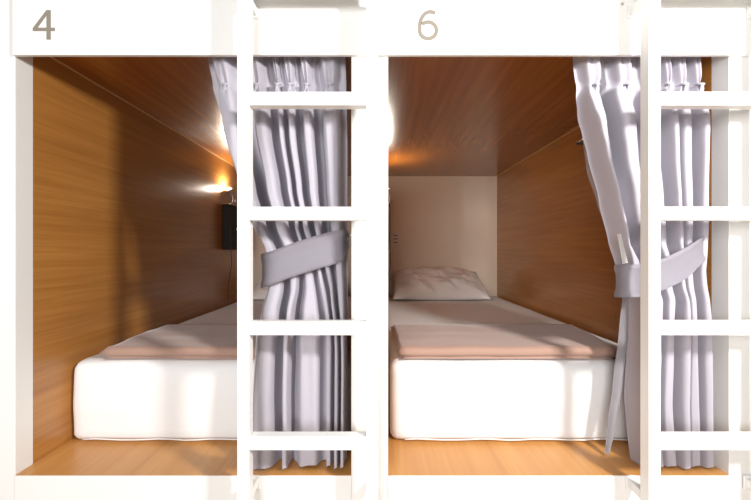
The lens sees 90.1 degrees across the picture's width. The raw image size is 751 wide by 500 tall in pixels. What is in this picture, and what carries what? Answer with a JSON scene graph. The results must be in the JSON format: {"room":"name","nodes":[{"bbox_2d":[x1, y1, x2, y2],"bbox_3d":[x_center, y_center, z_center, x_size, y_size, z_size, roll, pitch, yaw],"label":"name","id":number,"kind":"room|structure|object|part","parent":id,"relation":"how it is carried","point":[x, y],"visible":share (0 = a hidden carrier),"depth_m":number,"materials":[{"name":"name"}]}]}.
{"room":"dormitory","nodes":[
{"label":"dormitory","id":0,"kind":"room"},
{"bbox_2d":[749,55,750,499],"bbox_3d":[1.849,-0.340,1.152,1.502,2.600,0.096,0,0,0],"label":"wall","id":1,"kind":"structure","parent":0,"point":[750,55],"depth_m":1.10,"materials":[{"name":"white paint"}]},
{"bbox_3d":[0.000,0.985,0.800,6.000,0.050,5.400,0,0,0],"label":"floor","id":2,"kind":"structure","parent":0,"visible":0},
{"bbox_2d":[0,0,365,499],"bbox_3d":[-0.567,0.005,2.158,1.100,1.910,2.145,0,0,0],"label":"bunk cubicle","id":3,"kind":"object","parent":2,"relation":"on","point":[117,167],"visible":0.56,"depth_m":1.19,"materials":[{"name":"white paint"}]},
{"bbox_3d":[-1.087,0.005,1.129,0.060,1.910,0.058,0,0,0],"label":"post","id":4,"kind":"part","parent":3,"relation":"part of","materials":[{"name":"white paint"}]},
{"bbox_3d":[-1.087,0.015,2.194,0.060,1.350,2.072,0,0,0],"label":"panel","id":5,"kind":"part","parent":3,"relation":"part of","materials":[{"name":"brown wood"}]},
{"bbox_3d":[-0.564,-0.645,2.165,0.986,0.030,2.070,0,0,0],"label":"ceiling panel","id":6,"kind":"part","parent":3,"relation":"part of","materials":[{"name":"brown wood"}]},
{"bbox_2d":[73,296,350,440],"bbox_3d":[-0.568,0.520,2.235,0.965,0.277,1.916,0,0,0],"label":"mattress","id":7,"kind":"object","parent":3,"relation":"on","point":[143,398],"visible":0.34,"depth_m":1.28,"materials":[{"name":"white fabric"}]},
{"bbox_2d":[100,324,349,358],"bbox_3d":[-0.530,0.357,1.510,0.870,0.047,0.451,0,0,0],"label":"folded blanket","id":8,"kind":"object","parent":7,"relation":"on","point":[170,341],"visible":0.46,"depth_m":1.34,"materials":[{"name":"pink fabric"}]},
{"bbox_2d":[253,278,267,299],"bbox_3d":[-0.595,0.253,2.980,0.720,0.255,0.402,0,0,0],"label":"pillow","id":9,"kind":"object","parent":7,"relation":"on","point":[259,293],"visible":0.09,"depth_m":2.80,"materials":[{"name":"beige fabric"}]},
{"bbox_2d":[222,204,236,249],"bbox_3d":[-1.022,-0.159,2.722,0.068,0.313,0.282,0,0,0],"label":"box","id":10,"kind":"object","parent":3,"relation":"attached to","point":[225,207],"visible":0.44,"depth_m":2.58,"materials":[{"name":"black laminate"}]},
{"bbox_2d":[225,188,236,285],"bbox_3d":[-1.020,-0.039,2.616,0.091,0.791,0.062,0,0,25],"label":"reading lamp","id":11,"kind":"object","parent":10,"relation":"on","point":[228,190],"visible":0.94,"depth_m":2.59,"materials":[{"name":"silver metal"}]},
{"bbox_3d":[-1.022,0.018,2.615,0.023,0.676,0.104,0,0,-40],"label":"cord","id":12,"kind":"part","parent":11,"relation":"part of","materials":[{"name":"black metal"}]},
{"bbox_2d":[208,57,350,469],"bbox_3d":[-0.523,0.017,1.151,0.902,1.282,0.120,0,0,1],"label":"curtain","id":13,"kind":"object","parent":3,"relation":"hanging from","point":[300,155],"visible":0.82,"depth_m":1.13,"materials":[{"name":"grey fabric"}]},
{"bbox_3d":[-0.564,0.000,3.215,0.986,1.320,0.030,0,0,0],"label":"panel","id":14,"kind":"part","parent":3,"relation":"part of","materials":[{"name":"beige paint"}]},
{"bbox_3d":[-0.044,0.005,1.129,0.054,1.910,0.058,0,0,0],"label":"post","id":15,"kind":"part","parent":3,"relation":"part of","materials":[{"name":"white paint"}]},
{"bbox_2d":[237,0,377,499],"bbox_3d":[-0.181,0.015,1.049,0.376,1.890,0.097,0,0,0],"label":"ladder","id":16,"kind":"object","parent":2,"relation":"on","point":[248,440],"visible":1,"depth_m":1.00,"materials":[{"name":"white paint"}]},
{"bbox_2d":[378,0,750,499],"bbox_3d":[0.540,0.005,2.158,1.113,1.910,2.145,0,0,0],"label":"bunk cubicle","id":17,"kind":"object","parent":2,"relation":"on","point":[482,166],"visible":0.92,"depth_m":1.20,"materials":[{"name":"white paint"}]},
{"bbox_3d":[0.010,0.005,1.129,0.053,1.910,0.058,0,0,0],"label":"post","id":18,"kind":"part","parent":17,"relation":"part of","materials":[{"name":"white paint"}]},
{"bbox_2d":[388,204,389,249],"bbox_3d":[0.072,-0.159,2.722,0.068,0.313,0.282,0,0,0],"label":"box","id":19,"kind":"object","parent":17,"relation":"attached to","point":[388,204],"visible":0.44,"depth_m":2.58,"materials":[{"name":"black laminate"}]},
{"bbox_2d":[388,188,392,275],"bbox_3d":[0.074,-0.039,2.616,0.091,0.791,0.062,0,0,25],"label":"reading lamp","id":20,"kind":"object","parent":19,"relation":"on","point":[391,201],"visible":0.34,"depth_m":2.59,"materials":[{"name":"silver metal"}]},
{"bbox_2d":[389,233,398,244],"bbox_3d":[0.159,-0.094,3.195,0.083,0.110,0.009,0,0,0],"label":"wall socket","id":21,"kind":"object","parent":17,"relation":"attached to","point":[393,237],"visible":1,"depth_m":3.19,"materials":[{"name":"beige plastic"}]},
{"bbox_3d":[0.537,0.000,3.215,1.000,1.320,0.030,0,0,0],"label":"panel","id":22,"kind":"part","parent":17,"relation":"part of","materials":[{"name":"beige paint"}]},
{"bbox_3d":[0.537,-0.645,2.165,1.000,0.030,2.070,0,0,0],"label":"ceiling panel","id":23,"kind":"part","parent":17,"relation":"part of","materials":[{"name":"brown wood"}]},
{"bbox_2d":[388,296,627,440],"bbox_3d":[0.536,0.520,2.236,0.972,0.277,1.917,0,0,0],"label":"mattress","id":24,"kind":"object","parent":17,"relation":"on","point":[429,399],"visible":0.5,"depth_m":1.28,"materials":[{"name":"white fabric"}]},
{"bbox_2d":[392,266,490,299],"bbox_3d":[0.495,0.255,2.980,0.740,0.251,0.402,0,0,0],"label":"pillow","id":25,"kind":"object","parent":24,"relation":"on","point":[445,282],"visible":1,"depth_m":2.83,"materials":[{"name":"beige fabric"}]},
{"bbox_2d":[391,323,616,358],"bbox_3d":[0.492,0.357,1.512,0.845,0.049,0.451,0,0,0],"label":"folded blanket","id":26,"kind":"object","parent":24,"relation":"on","point":[497,340],"visible":0.99,"depth_m":1.38,"materials":[{"name":"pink fabric"}]},
{"bbox_3d":[1.067,0.015,2.194,0.060,1.350,2.072,0,0,0],"label":"panel","id":27,"kind":"part","parent":17,"relation":"part of","materials":[{"name":"brown wood"}]},
{"bbox_2d":[573,57,713,468],"bbox_3d":[0.599,0.017,1.183,0.876,1.282,0.196,0,0,0],"label":"curtain","id":28,"kind":"object","parent":17,"relation":"hanging from","point":[607,88],"visible":0.65,"depth_m":1.13,"materials":[{"name":"grey fabric"}]},
{"bbox_3d":[1.067,0.005,1.129,0.060,1.910,0.058,0,0,0],"label":"post","id":29,"kind":"part","parent":17,"relation":"part of","materials":[{"name":"white paint"}]},
{"bbox_2d":[625,0,750,499],"bbox_3d":[0.917,0.015,1.049,0.376,1.890,0.097,0,0,0],"label":"ladder","id":30,"kind":"object","parent":2,"relation":"on","point":[653,440],"visible":1,"depth_m":1.00,"materials":[{"name":"white paint"}]}
]}

